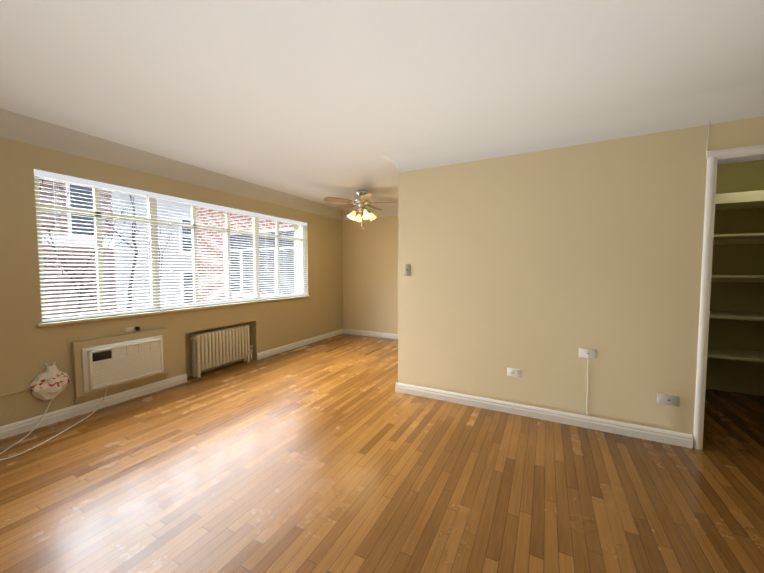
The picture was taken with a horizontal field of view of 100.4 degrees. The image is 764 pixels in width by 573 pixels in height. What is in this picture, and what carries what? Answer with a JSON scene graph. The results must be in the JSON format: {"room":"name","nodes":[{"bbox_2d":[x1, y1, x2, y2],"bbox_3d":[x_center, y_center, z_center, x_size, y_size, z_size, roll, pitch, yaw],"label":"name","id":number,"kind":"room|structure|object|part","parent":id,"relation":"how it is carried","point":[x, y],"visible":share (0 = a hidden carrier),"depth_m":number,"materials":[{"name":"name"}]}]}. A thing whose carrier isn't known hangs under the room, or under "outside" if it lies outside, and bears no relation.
{"room":"empty living room","nodes":[
{"label":"empty living room","id":0,"kind":"room"},
{"bbox_2d":[0,137,342,425],"bbox_3d":[-2.393,-0.117,3.477,0.300,2.380,6.870,1,3,27],"label":"wall","id":1,"kind":"structure","parent":0,"point":[29,348],"depth_m":2.87,"materials":[{"name":"paint"}]},
{"bbox_2d":[0,388,30,396],"bbox_3d":[-3.234,0.851,1.555,0.012,0.016,2.200,1,3,27],"label":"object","id":2,"kind":"structure","parent":1,"relation":"attached to","point":[12,393],"depth_m":2.41,"materials":[{"name":"plastic"}]},
{"bbox_2d":[28,365,70,400],"bbox_3d":[-2.675,0.780,2.576,0.058,0.288,0.252,1,3,27],"label":"plastic bag","id":3,"kind":"object","parent":1,"relation":"hanging from","point":[51,382],"visible":1,"depth_m":2.56,"materials":[{"name":"white plastic"}]},
{"bbox_2d":[0,374,186,439],"bbox_3d":[-2.964,1.099,2.082,0.020,0.092,3.360,1,3,27],"label":"baseboard","id":4,"kind":"structure","parent":1,"relation":"attached to","point":[22,426],"depth_m":2.78,"materials":[{"name":"white wood"}]},
{"bbox_2d":[71,328,168,404],"bbox_3d":[-2.446,0.730,3.035,0.050,0.548,0.740,1,3,27],"label":"wall surround","id":5,"kind":"object","parent":1,"relation":"attached to","point":[80,396],"visible":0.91,"depth_m":2.91,"materials":[{"name":"paint"}]},
{"bbox_2d":[82,335,163,392],"bbox_3d":[-2.398,0.713,3.003,0.060,0.390,0.640,1,3,27],"label":"air conditioner unit","id":6,"kind":"object","parent":5,"relation":"attached to","point":[108,365],"visible":1,"depth_m":2.94,"materials":[{"name":"white plastic"}]},
{"bbox_3d":[-2.469,0.612,2.809,0.011,0.071,0.131,1,3,27],"label":"panel","id":7,"kind":"part","parent":6,"relation":"part of","materials":[{"name":"black plastic"}]},
{"bbox_2d":[125,327,134,331],"bbox_3d":[-2.438,0.416,3.080,0.006,0.045,0.075,1,3,27],"label":"outlet","id":8,"kind":"object","parent":1,"relation":"attached to","point":[129,329],"visible":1,"depth_m":3.07,"materials":[{"name":"white plastic"}]},
{"bbox_2d":[34,176,304,321],"bbox_3d":[-2.062,-0.386,3.974,0.050,1.215,3.200,1,3,27],"label":"window","id":9,"kind":"structure","parent":1,"relation":"in","point":[154,210],"depth_m":3.32,"materials":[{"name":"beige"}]},
{"bbox_2d":[34,169,158,321],"bbox_3d":[-2.541,-0.336,2.917,0.056,1.207,0.876,1,3,27],"label":"window blind","id":10,"kind":"object","parent":9,"relation":"attached to","point":[59,177],"visible":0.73,"depth_m":2.84,"materials":[{"name":"grey plastic"}]},
{"bbox_2d":[53,185,57,267],"bbox_3d":[-2.664,-0.518,2.596,0.013,0.740,0.013,0,3,6],"label":"blind cord","id":11,"kind":"object","parent":10,"relation":"hanging from","point":[53,185],"depth_m":2.60,"materials":[{"name":"white fabric"}]},
{"bbox_2d":[58,185,63,272],"bbox_3d":[-2.650,-0.500,2.623,0.013,0.780,0.013,0,3,6],"label":"blind cord","id":12,"kind":"object","parent":10,"relation":"hanging from","point":[62,269],"depth_m":2.62,"materials":[{"name":"white fabric"}]},
{"bbox_2d":[147,195,150,266],"bbox_3d":[-2.348,-0.556,3.206,0.007,0.725,0.008,1,3,27],"label":"blind cord","id":13,"kind":"object","parent":10,"relation":"hanging from","point":[147,195],"depth_m":3.20,"materials":[{"name":"white plastic"}]},
{"bbox_2d":[155,193,259,309],"bbox_3d":[-2.038,-0.385,3.889,0.056,1.207,1.306,1,3,27],"label":"window blind","id":14,"kind":"object","parent":9,"relation":"attached to","point":[195,203],"visible":0.96,"depth_m":3.75,"materials":[{"name":"grey plastic"}]},
{"bbox_2d":[254,218,254,247],"bbox_3d":[-1.747,-0.615,4.368,0.007,0.725,0.008,1,3,27],"label":"blind cord","id":15,"kind":"object","parent":14,"relation":"hanging from","point":[254,218],"depth_m":4.36,"materials":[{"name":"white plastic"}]},
{"bbox_2d":[257,214,306,299],"bbox_3d":[-1.506,-0.437,4.918,0.056,1.207,1.006,1,3,27],"label":"window blind","id":16,"kind":"object","parent":9,"relation":"attached to","point":[282,220],"visible":0.98,"depth_m":4.86,"materials":[{"name":"grey plastic"}]},
{"bbox_2d":[304,236,304,267],"bbox_3d":[-1.283,-0.661,5.264,0.007,0.725,0.008,1,3,27],"label":"blind cord","id":17,"kind":"object","parent":16,"relation":"hanging from","point":[304,250],"depth_m":5.26,"materials":[{"name":"white plastic"}]},
{"bbox_2d":[0,108,343,219],"bbox_3d":[-2.191,-1.223,3.317,0.156,0.155,6.470,1,3,27],"label":"trim","id":18,"kind":"structure","parent":1,"relation":"attached to","point":[24,129],"depth_m":3.04,"materials":[{"name":"paint"}]},
{"bbox_2d":[37,295,310,327],"bbox_3d":[-2.022,0.236,3.985,0.150,0.028,3.260,1,3,27],"label":"window sill","id":19,"kind":"structure","parent":1,"relation":"attached to","point":[74,321],"depth_m":3.21,"materials":[{"name":"beige wood"}]},
{"bbox_2d":[257,329,343,359],"bbox_3d":[-1.265,0.932,5.368,0.020,0.092,2.075,1,3,27],"label":"baseboard","id":20,"kind":"structure","parent":1,"relation":"attached to","point":[267,353],"depth_m":5.13,"materials":[{"name":"white wood"}]},
{"bbox_2d":[342,216,397,333],"bbox_3d":[2.025,-0.192,4.947,6.200,2.380,0.200,1,3,27],"label":"wall","id":21,"kind":"structure","parent":0,"point":[370,276],"depth_m":5.99,"materials":[{"name":"paint"}]},
{"bbox_2d":[342,205,397,219],"bbox_3d":[1.056,-1.318,5.192,4.200,0.155,0.156,1,3,27],"label":"trim","id":22,"kind":"structure","parent":21,"relation":"attached to","point":[386,211],"depth_m":5.80,"materials":[{"name":"paint"}]},
{"bbox_2d":[344,329,397,338],"bbox_3d":[1.086,0.932,5.365,4.200,0.092,0.020,1,3,27],"label":"baseboard","id":23,"kind":"structure","parent":21,"relation":"attached to","point":[355,332],"depth_m":6.02,"materials":[{"name":"white wood"}]},
{"bbox_2d":[0,333,763,572],"bbox_3d":[0.361,1.193,2.119,6.500,0.100,6.870,1,3,27],"label":"floor","id":24,"kind":"structure","parent":0,"point":[336,454],"depth_m":1.85,"materials":[{"name":"brown wood"}]},
{"bbox_2d":[0,387,107,460],"bbox_3d":[-2.508,0.973,2.482,0.406,0.301,0.748,1,3,27],"label":"power cord","id":25,"kind":"object","parent":24,"relation":"on","point":[50,438],"visible":0.98,"depth_m":2.42,"materials":[{"name":"beige plastic"}]},
{"bbox_2d":[190,325,252,377],"bbox_3d":[-2.001,0.792,4.048,0.125,0.505,0.861,1,3,27],"label":"radiator","id":26,"kind":"object","parent":24,"relation":"on","point":[214,348],"visible":1,"depth_m":3.93,"materials":[{"name":"beige metal"}]},
{"bbox_2d":[0,0,763,209],"bbox_3d":[0.361,-1.294,1.993,6.500,0.120,6.870,1,3,27],"label":"ceiling","id":27,"kind":"structure","parent":0,"point":[318,101],"depth_m":1.80,"materials":[{"name":"paint"}]},
{"bbox_2d":[324,190,391,229],"bbox_3d":[-0.268,-1.091,4.612,1.087,0.549,1.058,1,3,27],"label":"ceiling fan","id":28,"kind":"object","parent":27,"relation":"hanging from","point":[362,199],"visible":1,"depth_m":4.50,"materials":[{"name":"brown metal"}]},
{"bbox_2d":[378,81,763,172],"bbox_3d":[1.768,-1.174,2.347,3.921,0.155,0.305,1,3,27],"label":"cove","id":29,"kind":"object","parent":27,"relation":"attached to","point":[741,102],"visible":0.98,"depth_m":2.38,"materials":[{"name":"paint"}]},
{"bbox_2d":[398,116,763,435],"bbox_3d":[1.872,-0.065,2.437,3.766,2.380,0.150,1,3,27],"label":"wall","id":30,"kind":"structure","parent":0,"point":[540,268],"depth_m":2.56,"materials":[{"name":"paint"}]},
{"bbox_2d":[404,264,410,275],"bbox_3d":[0.253,-0.163,3.181,0.072,0.118,0.006,1,3,27],"label":"switch plate","id":31,"kind":"object","parent":30,"relation":"attached to","point":[408,267],"visible":1,"depth_m":3.18,"materials":[{"name":"beige plastic"}]},
{"bbox_2d":[507,368,521,377],"bbox_3d":[1.150,0.748,2.763,0.118,0.072,0.006,1,3,27],"label":"duplex electrical outlet","id":32,"kind":"object","parent":30,"relation":"attached to","point":[514,370],"visible":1,"depth_m":2.76,"materials":[{"name":"white plastic"}]},
{"bbox_2d":[395,382,692,447],"bbox_3d":[1.162,1.064,2.765,2.296,0.092,0.020,1,3,27],"label":"baseboard","id":33,"kind":"structure","parent":30,"relation":"attached to","point":[567,418],"depth_m":2.61,"materials":[{"name":"white wood"}]},
{"bbox_2d":[579,348,596,358],"bbox_3d":[1.619,0.527,2.509,0.118,0.072,0.006,1,3,27],"label":"outlet plate","id":34,"kind":"object","parent":30,"relation":"attached to","point":[583,352],"visible":1,"depth_m":2.51,"materials":[{"name":"white plastic"}]},
{"bbox_2d":[657,394,679,406],"bbox_3d":[2.062,0.819,2.295,0.125,0.072,0.006,1,3,27],"label":"electrical outlet plate","id":35,"kind":"object","parent":30,"relation":"attached to","point":[664,399],"visible":1,"depth_m":2.29,"materials":[{"name":"grey"}]},
{"bbox_2d":[706,121,709,150],"bbox_3d":[2.189,-1.008,2.136,0.011,0.195,0.006,1,3,27],"label":"wire","id":36,"kind":"object","parent":30,"relation":"attached to","point":[708,136],"visible":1,"depth_m":2.13,"materials":[{"name":"beige"}]},
{"bbox_2d":[693,144,763,449],"bbox_3d":[2.616,0.120,2.049,0.900,2.050,0.173,1,3,27],"label":"door frame","id":37,"kind":"structure","parent":30,"relation":"attached to","point":[714,158],"depth_m":2.16,"materials":[{"name":"white wood"}]},
{"bbox_2d":[706,160,763,395],"bbox_3d":[3.501,-0.109,3.316,1.680,2.380,0.150,1,3,27],"label":"wall","id":38,"kind":"structure","parent":0,"point":[739,376],"depth_m":3.18,"materials":[{"name":"beige paint"}]},
{"bbox_2d":[707,190,763,362],"bbox_3d":[3.364,-0.067,3.076,1.696,1.580,0.458,1,3,27],"label":"closet shelves","id":39,"kind":"object","parent":38,"relation":"attached to","point":[740,200],"visible":0.46,"depth_m":3.01,"materials":[{"name":"beige paint"}]},
{"label":"outside","id":40,"kind":"structure","parent":0,"visible":0},
{"bbox_3d":[-20.779,4.779,11.393,40.000,0.200,80.000,1,3,27],"label":"ground","id":41,"kind":"structure","parent":40,"visible":0},
{"bbox_2d":[39,179,116,315],"bbox_3d":[-11.763,-1.484,4.553,1.000,13.000,12.700,1,3,27],"label":"brick building","id":42,"kind":"structure","parent":41,"relation":"on","point":[66,224],"depth_m":9.02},
{"bbox_2d":[39,179,181,312],"bbox_3d":[-5.596,0.878,5.299,4.285,8.211,5.717,1,3,27],"label":"tree","id":43,"kind":"object","parent":41,"relation":"on","point":[40,187],"depth_m":6.23,"materials":[{"name":"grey plant"}]},
{"bbox_2d":[112,192,192,308],"bbox_3d":[-6.729,0.426,13.316,1.000,8.300,7.300,1,3,27],"label":"siding","id":44,"kind":"object","parent":41,"relation":"on","point":[167,212],"depth_m":10.29,"materials":[{"name":"white"}]},
{"bbox_2d":[196,207,292,301],"bbox_3d":[-2.845,-0.115,7.193,3.890,10.000,0.350,1,3,27],"label":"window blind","id":45,"kind":"object","parent":41,"relation":"on","point":[272,223],"depth_m":7.54,"materials":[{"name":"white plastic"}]},
{"bbox_2d":[223,227,294,295],"bbox_3d":[-2.666,-0.499,6.856,2.220,1.420,0.040,1,3,27],"label":"wing window","id":46,"kind":"structure","parent":45,"relation":"attached to","point":[283,243],"depth_m":6.80,"materials":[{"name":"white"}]},
{"bbox_3d":[1.621,0.528,2.504,0.010,0.010,0.002,1,3,27],"label":"jack","id":47,"kind":"object","parent":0,"visible":0},
{"bbox_2d":[586,354,588,415],"bbox_3d":[1.623,0.779,2.514,0.010,0.504,0.011,1,3,27],"label":"cable","id":48,"kind":"object","parent":47,"relation":"hanging from","point":[587,385],"visible":1,"depth_m":2.51,"materials":[{"name":"beige plastic"}]}
]}

